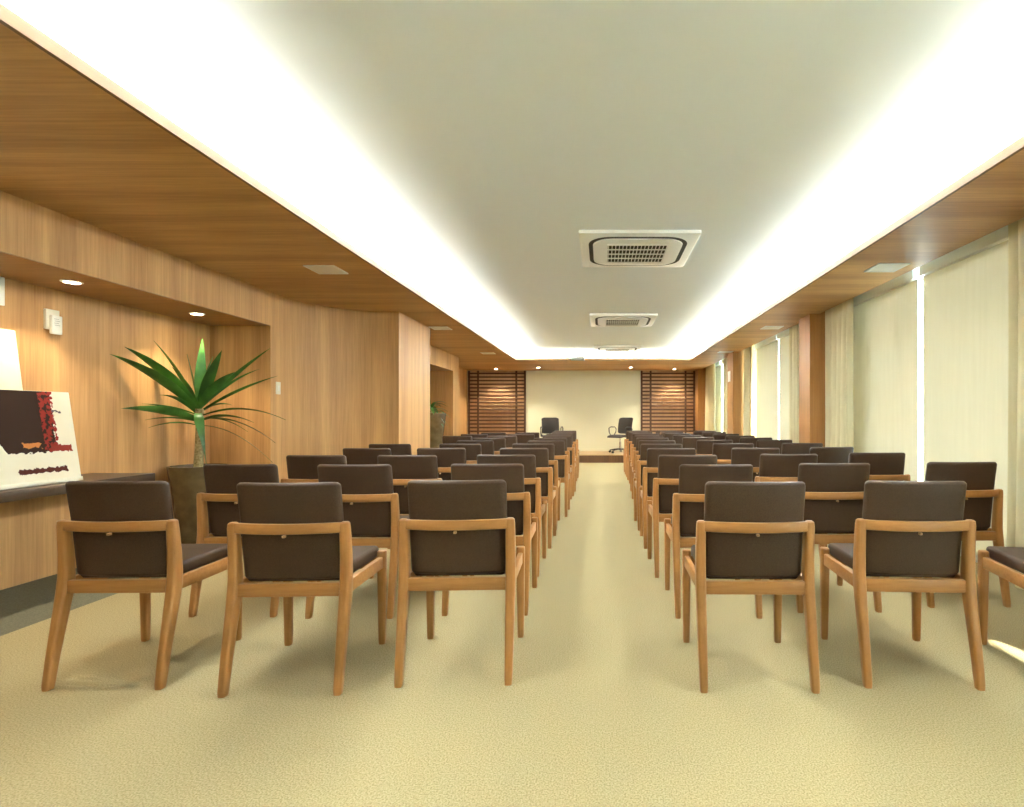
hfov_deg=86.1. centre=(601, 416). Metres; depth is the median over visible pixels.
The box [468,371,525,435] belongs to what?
slatted screen
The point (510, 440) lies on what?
chair
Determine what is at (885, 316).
roller blind
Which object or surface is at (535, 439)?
chair
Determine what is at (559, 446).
chair
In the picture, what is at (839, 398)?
curtain
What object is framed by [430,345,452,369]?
wall
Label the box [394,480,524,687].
chair
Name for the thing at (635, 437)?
chair
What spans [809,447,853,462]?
chair
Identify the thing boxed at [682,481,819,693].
chair
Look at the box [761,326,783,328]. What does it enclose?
recessed light
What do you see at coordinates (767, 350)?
roller blind
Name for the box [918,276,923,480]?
window
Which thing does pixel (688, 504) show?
chair
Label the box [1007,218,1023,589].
curtain
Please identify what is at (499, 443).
chair
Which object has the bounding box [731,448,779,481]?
chair
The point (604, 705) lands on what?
floor
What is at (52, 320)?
wall control
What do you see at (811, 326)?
column
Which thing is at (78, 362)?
wall
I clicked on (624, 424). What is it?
swivel chair
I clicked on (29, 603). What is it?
floor strip
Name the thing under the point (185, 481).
potted plant
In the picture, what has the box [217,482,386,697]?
chair
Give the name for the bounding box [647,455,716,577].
chair
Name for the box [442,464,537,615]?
chair
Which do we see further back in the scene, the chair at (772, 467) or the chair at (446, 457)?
the chair at (446, 457)
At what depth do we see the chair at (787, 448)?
5.28 m
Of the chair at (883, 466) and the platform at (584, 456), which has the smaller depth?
the chair at (883, 466)
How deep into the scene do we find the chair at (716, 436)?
8.12 m
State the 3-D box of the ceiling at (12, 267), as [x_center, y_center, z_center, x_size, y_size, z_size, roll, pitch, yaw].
[-3.281,-0.868,3.845,0.877,0.014,12.890,0,0,0]
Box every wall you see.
[0,191,270,324]
[0,278,209,589]
[210,292,429,482]
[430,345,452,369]
[430,355,458,443]
[459,368,466,435]
[467,366,722,450]
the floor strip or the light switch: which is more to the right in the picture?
the light switch
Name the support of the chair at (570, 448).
on the floor at (604, 705)
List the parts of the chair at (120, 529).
leg, rail, backrest, leg, seat frame, seat, leg, leg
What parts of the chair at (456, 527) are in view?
leg, leg, rail, backrest, seat, seat frame, leg, leg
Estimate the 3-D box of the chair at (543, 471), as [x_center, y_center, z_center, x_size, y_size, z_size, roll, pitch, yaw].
[-0.642,0.664,4.632,0.473,0.811,0.520,0,0,0]
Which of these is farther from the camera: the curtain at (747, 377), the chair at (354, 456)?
the curtain at (747, 377)
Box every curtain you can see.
[705,363,714,430]
[723,358,726,433]
[743,346,751,435]
[789,324,798,442]
[825,298,853,451]
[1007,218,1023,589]
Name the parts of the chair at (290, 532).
leg, rail, leg, backrest, seat frame, seat, leg, leg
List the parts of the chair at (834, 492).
leg, seat frame, backrest, seat, rail, leg, leg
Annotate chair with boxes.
[41,481,242,691]
[188,464,321,616]
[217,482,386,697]
[281,455,346,482]
[305,464,422,618]
[343,448,390,548]
[369,444,411,454]
[369,455,441,578]
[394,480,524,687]
[410,448,465,547]
[439,444,481,463]
[442,436,471,443]
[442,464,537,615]
[457,440,493,454]
[461,434,487,440]
[470,455,546,576]
[473,438,505,454]
[481,433,505,435]
[487,436,516,447]
[500,448,556,548]
[508,434,534,443]
[512,444,560,529]
[515,432,539,437]
[528,441,569,516]
[534,438,571,498]
[540,418,562,436]
[542,436,575,495]
[546,434,575,460]
[552,432,578,480]
[555,431,578,452]
[607,418,632,452]
[623,430,647,474]
[626,432,651,479]
[629,434,658,483]
[630,436,662,490]
[631,438,668,498]
[633,440,675,499]
[633,444,681,530]
[639,448,695,548]
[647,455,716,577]
[656,430,676,435]
[660,432,682,437]
[664,464,762,618]
[665,433,690,439]
[673,435,701,443]
[682,437,713,448]
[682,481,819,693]
[694,431,715,435]
[696,440,732,454]
[702,432,725,436]
[712,443,753,464]
[713,434,738,439]
[725,435,754,442]
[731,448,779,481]
[740,437,771,447]
[755,454,824,557]
[756,440,791,453]
[769,463,881,612]
[781,443,822,453]
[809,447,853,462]
[820,480,985,690]
[825,452,910,566]
[883,462,1010,607]
[978,546,1023,644]
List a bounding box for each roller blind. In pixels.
[715,361,722,431]
[754,334,778,439]
[777,328,788,439]
[853,267,922,480]
[919,225,1008,562]
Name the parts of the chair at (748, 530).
leg, leg, seat, seat frame, backrest, rail, leg, leg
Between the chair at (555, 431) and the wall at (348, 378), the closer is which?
the wall at (348, 378)
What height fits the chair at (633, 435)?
0.811 m
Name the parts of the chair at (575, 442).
backrest, leg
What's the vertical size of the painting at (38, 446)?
0.569 m
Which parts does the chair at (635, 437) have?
leg, leg, backrest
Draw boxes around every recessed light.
[59,279,83,283]
[189,312,204,314]
[303,265,348,273]
[429,326,451,329]
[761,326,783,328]
[864,263,910,271]
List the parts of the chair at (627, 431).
leg, backrest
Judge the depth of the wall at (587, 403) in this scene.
13.85 m
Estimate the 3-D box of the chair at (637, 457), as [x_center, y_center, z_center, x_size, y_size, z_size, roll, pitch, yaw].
[0.600,0.664,6.062,0.473,0.811,0.520,0,0,0]
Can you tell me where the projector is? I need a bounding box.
[571,350,584,360]
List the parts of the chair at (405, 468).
backrest, rail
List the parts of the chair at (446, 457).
backrest, rail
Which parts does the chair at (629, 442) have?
leg, backrest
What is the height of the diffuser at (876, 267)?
0.005 m
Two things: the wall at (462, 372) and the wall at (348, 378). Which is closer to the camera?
the wall at (348, 378)
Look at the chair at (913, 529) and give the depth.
2.18 m
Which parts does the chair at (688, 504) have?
leg, leg, seat frame, seat, rail, backrest, leg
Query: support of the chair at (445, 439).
on the floor at (604, 705)
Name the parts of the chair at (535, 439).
backrest, leg, leg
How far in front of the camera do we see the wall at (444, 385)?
10.29 m
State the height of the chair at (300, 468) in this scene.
0.811 m
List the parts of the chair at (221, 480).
leg, rail, seat frame, backrest, leg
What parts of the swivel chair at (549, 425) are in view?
backrest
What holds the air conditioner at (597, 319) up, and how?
attached to the ceiling at (466, 148)
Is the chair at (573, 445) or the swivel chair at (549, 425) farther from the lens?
the swivel chair at (549, 425)
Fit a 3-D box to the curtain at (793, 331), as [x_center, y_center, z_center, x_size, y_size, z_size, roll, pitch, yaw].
[2.589,-0.138,7.000,0.085,2.385,0.840,0,0,0]
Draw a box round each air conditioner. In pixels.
[579,230,700,266]
[590,313,657,326]
[594,345,640,351]
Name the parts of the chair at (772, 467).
rail, backrest, leg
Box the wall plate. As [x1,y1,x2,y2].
[0,277,4,305]
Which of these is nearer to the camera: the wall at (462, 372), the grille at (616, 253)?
the grille at (616, 253)
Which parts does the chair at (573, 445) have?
backrest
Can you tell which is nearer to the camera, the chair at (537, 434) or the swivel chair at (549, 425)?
the chair at (537, 434)
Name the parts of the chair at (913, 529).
leg, leg, seat, seat frame, backrest, leg, rail, leg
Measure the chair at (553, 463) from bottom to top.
0.811 m
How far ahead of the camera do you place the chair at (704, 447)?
5.98 m
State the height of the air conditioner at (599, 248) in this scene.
0.048 m
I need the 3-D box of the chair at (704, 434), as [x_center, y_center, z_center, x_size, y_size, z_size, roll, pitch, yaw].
[1.890,0.664,9.292,0.473,0.811,0.520,0,0,0]
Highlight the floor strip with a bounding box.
[0,536,241,635]
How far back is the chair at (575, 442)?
8.99 m
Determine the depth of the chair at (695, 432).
9.93 m
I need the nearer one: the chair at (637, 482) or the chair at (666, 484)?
the chair at (666, 484)
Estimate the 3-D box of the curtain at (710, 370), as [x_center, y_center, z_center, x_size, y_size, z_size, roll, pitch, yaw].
[2.585,-0.138,12.940,0.083,2.385,0.980,0,0,0]
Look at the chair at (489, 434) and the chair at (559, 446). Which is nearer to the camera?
the chair at (559, 446)
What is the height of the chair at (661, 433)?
0.811 m
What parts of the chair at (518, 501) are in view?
leg, backrest, rail, seat frame, leg, leg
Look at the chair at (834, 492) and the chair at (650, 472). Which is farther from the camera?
the chair at (650, 472)
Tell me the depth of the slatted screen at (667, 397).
13.83 m
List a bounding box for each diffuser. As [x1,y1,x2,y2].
[309,267,342,272]
[431,327,449,329]
[763,327,779,328]
[869,265,903,270]
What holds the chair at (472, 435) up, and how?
on the floor at (604, 705)
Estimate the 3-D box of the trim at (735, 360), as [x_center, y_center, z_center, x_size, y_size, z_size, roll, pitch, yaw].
[2.645,-0.140,10.075,0.510,2.420,0.450,0,0,0]
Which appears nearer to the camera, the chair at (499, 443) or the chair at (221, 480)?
the chair at (221, 480)
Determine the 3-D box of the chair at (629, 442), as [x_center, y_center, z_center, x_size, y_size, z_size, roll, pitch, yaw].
[0.655,0.664,9.342,0.473,0.811,0.520,0,0,0]
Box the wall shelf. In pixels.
[0,473,154,502]
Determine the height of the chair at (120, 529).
0.811 m
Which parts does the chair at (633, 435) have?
backrest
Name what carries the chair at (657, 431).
on the floor at (604, 705)
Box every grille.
[605,319,640,325]
[605,349,628,351]
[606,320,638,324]
[607,244,668,262]
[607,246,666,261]
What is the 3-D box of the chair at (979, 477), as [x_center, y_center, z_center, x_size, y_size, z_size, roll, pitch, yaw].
[2.061,0.664,3.282,0.473,0.811,0.520,0,0,-1]
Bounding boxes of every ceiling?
[0,0,1023,369]
[0,251,452,370]
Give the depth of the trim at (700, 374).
13.45 m
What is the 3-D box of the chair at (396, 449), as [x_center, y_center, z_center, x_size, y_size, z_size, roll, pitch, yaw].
[-2.010,0.664,5.302,0.473,0.811,0.520,0,0,0]
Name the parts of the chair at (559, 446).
backrest, rail, seat frame, leg, leg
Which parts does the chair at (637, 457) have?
leg, backrest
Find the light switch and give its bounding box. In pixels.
[276,382,280,393]
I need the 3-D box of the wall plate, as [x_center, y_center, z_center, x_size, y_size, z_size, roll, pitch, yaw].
[-3.714,-0.777,3.265,0.012,0.180,0.180,0,0,0]
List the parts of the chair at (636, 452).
leg, leg, backrest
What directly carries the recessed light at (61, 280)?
attached to the ceiling at (12, 267)
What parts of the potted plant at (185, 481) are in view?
pot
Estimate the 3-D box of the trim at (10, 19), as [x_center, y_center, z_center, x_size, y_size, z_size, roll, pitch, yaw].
[0.028,-1.204,4.615,3.661,0.049,13.366,0,0,0]
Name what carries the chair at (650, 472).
on the floor at (604, 705)
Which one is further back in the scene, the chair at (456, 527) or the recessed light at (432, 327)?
the recessed light at (432, 327)
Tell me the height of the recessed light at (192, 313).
0.008 m
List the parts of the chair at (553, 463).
backrest, leg, leg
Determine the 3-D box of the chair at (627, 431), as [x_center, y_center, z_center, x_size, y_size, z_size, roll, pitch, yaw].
[0.650,0.664,10.222,0.473,0.811,0.520,0,0,0]
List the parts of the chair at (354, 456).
backrest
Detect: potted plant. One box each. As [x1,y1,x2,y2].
[110,338,284,543]
[430,400,447,447]
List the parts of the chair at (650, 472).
leg, leg, seat frame, rail, backrest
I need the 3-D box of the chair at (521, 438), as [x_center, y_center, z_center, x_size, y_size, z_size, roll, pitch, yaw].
[-1.200,0.664,8.192,0.473,0.811,0.520,0,0,0]
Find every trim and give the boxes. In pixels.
[0,3,1023,359]
[695,368,705,430]
[727,345,755,437]
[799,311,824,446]
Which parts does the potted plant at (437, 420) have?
pot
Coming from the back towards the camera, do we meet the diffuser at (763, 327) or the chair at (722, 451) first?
the diffuser at (763, 327)
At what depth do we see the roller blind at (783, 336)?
8.13 m
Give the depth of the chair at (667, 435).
8.33 m
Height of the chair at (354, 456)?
0.811 m
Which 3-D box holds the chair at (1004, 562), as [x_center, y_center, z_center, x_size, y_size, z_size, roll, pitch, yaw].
[1.974,0.664,2.293,0.473,0.811,0.520,0,0,9]
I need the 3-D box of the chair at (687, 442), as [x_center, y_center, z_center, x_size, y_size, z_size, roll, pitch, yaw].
[1.215,0.664,6.992,0.473,0.811,0.520,0,0,0]
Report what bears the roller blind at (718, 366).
hanging from the ceiling at (466, 148)
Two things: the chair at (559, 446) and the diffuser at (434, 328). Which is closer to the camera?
the chair at (559, 446)
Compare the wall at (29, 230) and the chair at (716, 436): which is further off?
the chair at (716, 436)
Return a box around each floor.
[0,463,1023,806]
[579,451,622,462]
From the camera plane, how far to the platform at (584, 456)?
12.50 m
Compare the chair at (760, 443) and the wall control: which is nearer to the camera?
the wall control
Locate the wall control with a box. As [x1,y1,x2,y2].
[44,308,61,334]
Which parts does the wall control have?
plate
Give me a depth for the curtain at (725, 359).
11.26 m
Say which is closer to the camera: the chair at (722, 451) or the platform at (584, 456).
the chair at (722, 451)
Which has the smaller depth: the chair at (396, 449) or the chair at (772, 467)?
the chair at (772, 467)
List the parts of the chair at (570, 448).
backrest, leg, leg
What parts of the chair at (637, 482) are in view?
leg, leg, backrest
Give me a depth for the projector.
10.84 m
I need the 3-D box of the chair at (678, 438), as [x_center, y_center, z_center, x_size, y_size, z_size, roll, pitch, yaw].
[1.198,0.664,7.742,0.473,0.811,0.520,0,0,2]
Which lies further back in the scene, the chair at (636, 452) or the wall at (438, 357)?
the wall at (438, 357)
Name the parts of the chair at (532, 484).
backrest, rail, leg, seat frame, leg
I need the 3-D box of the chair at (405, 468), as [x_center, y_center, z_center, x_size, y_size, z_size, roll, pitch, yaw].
[-1.312,0.664,3.822,0.473,0.811,0.520,0,0,0]
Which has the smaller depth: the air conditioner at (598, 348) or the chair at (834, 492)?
the chair at (834, 492)
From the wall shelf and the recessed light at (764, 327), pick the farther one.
the recessed light at (764, 327)
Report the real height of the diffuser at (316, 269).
0.005 m
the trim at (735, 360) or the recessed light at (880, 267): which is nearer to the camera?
the recessed light at (880, 267)
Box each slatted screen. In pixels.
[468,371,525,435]
[641,371,694,434]
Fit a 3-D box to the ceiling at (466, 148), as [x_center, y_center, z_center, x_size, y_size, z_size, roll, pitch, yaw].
[-0.425,-1.315,5.625,6.850,0.270,16.650,0,0,0]
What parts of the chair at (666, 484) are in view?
leg, leg, seat frame, rail, backrest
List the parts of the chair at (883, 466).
backrest, rail, leg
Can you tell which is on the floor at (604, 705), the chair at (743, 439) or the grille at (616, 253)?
the chair at (743, 439)
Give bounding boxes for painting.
[0,329,22,389]
[0,389,82,489]
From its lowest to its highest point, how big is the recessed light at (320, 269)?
0.007 m
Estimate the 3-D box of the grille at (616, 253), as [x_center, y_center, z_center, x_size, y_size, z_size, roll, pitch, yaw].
[0.275,-1.305,4.340,0.470,0.006,0.476,0,0,0]
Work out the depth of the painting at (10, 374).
3.26 m
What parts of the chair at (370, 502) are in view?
leg, backrest, rail, seat, seat frame, leg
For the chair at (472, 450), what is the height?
0.811 m
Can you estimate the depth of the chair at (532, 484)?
3.67 m
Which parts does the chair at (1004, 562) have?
leg, seat frame, seat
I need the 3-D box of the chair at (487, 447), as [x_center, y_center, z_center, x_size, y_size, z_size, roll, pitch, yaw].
[-1.370,0.664,6.022,0.473,0.811,0.520,0,0,0]
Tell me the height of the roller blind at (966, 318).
2.394 m
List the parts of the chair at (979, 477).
leg, backrest, seat frame, rail, leg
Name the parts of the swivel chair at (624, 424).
seat, backrest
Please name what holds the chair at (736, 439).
on the floor at (604, 705)
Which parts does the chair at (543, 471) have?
backrest, rail, seat frame, leg, leg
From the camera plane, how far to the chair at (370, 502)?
2.92 m

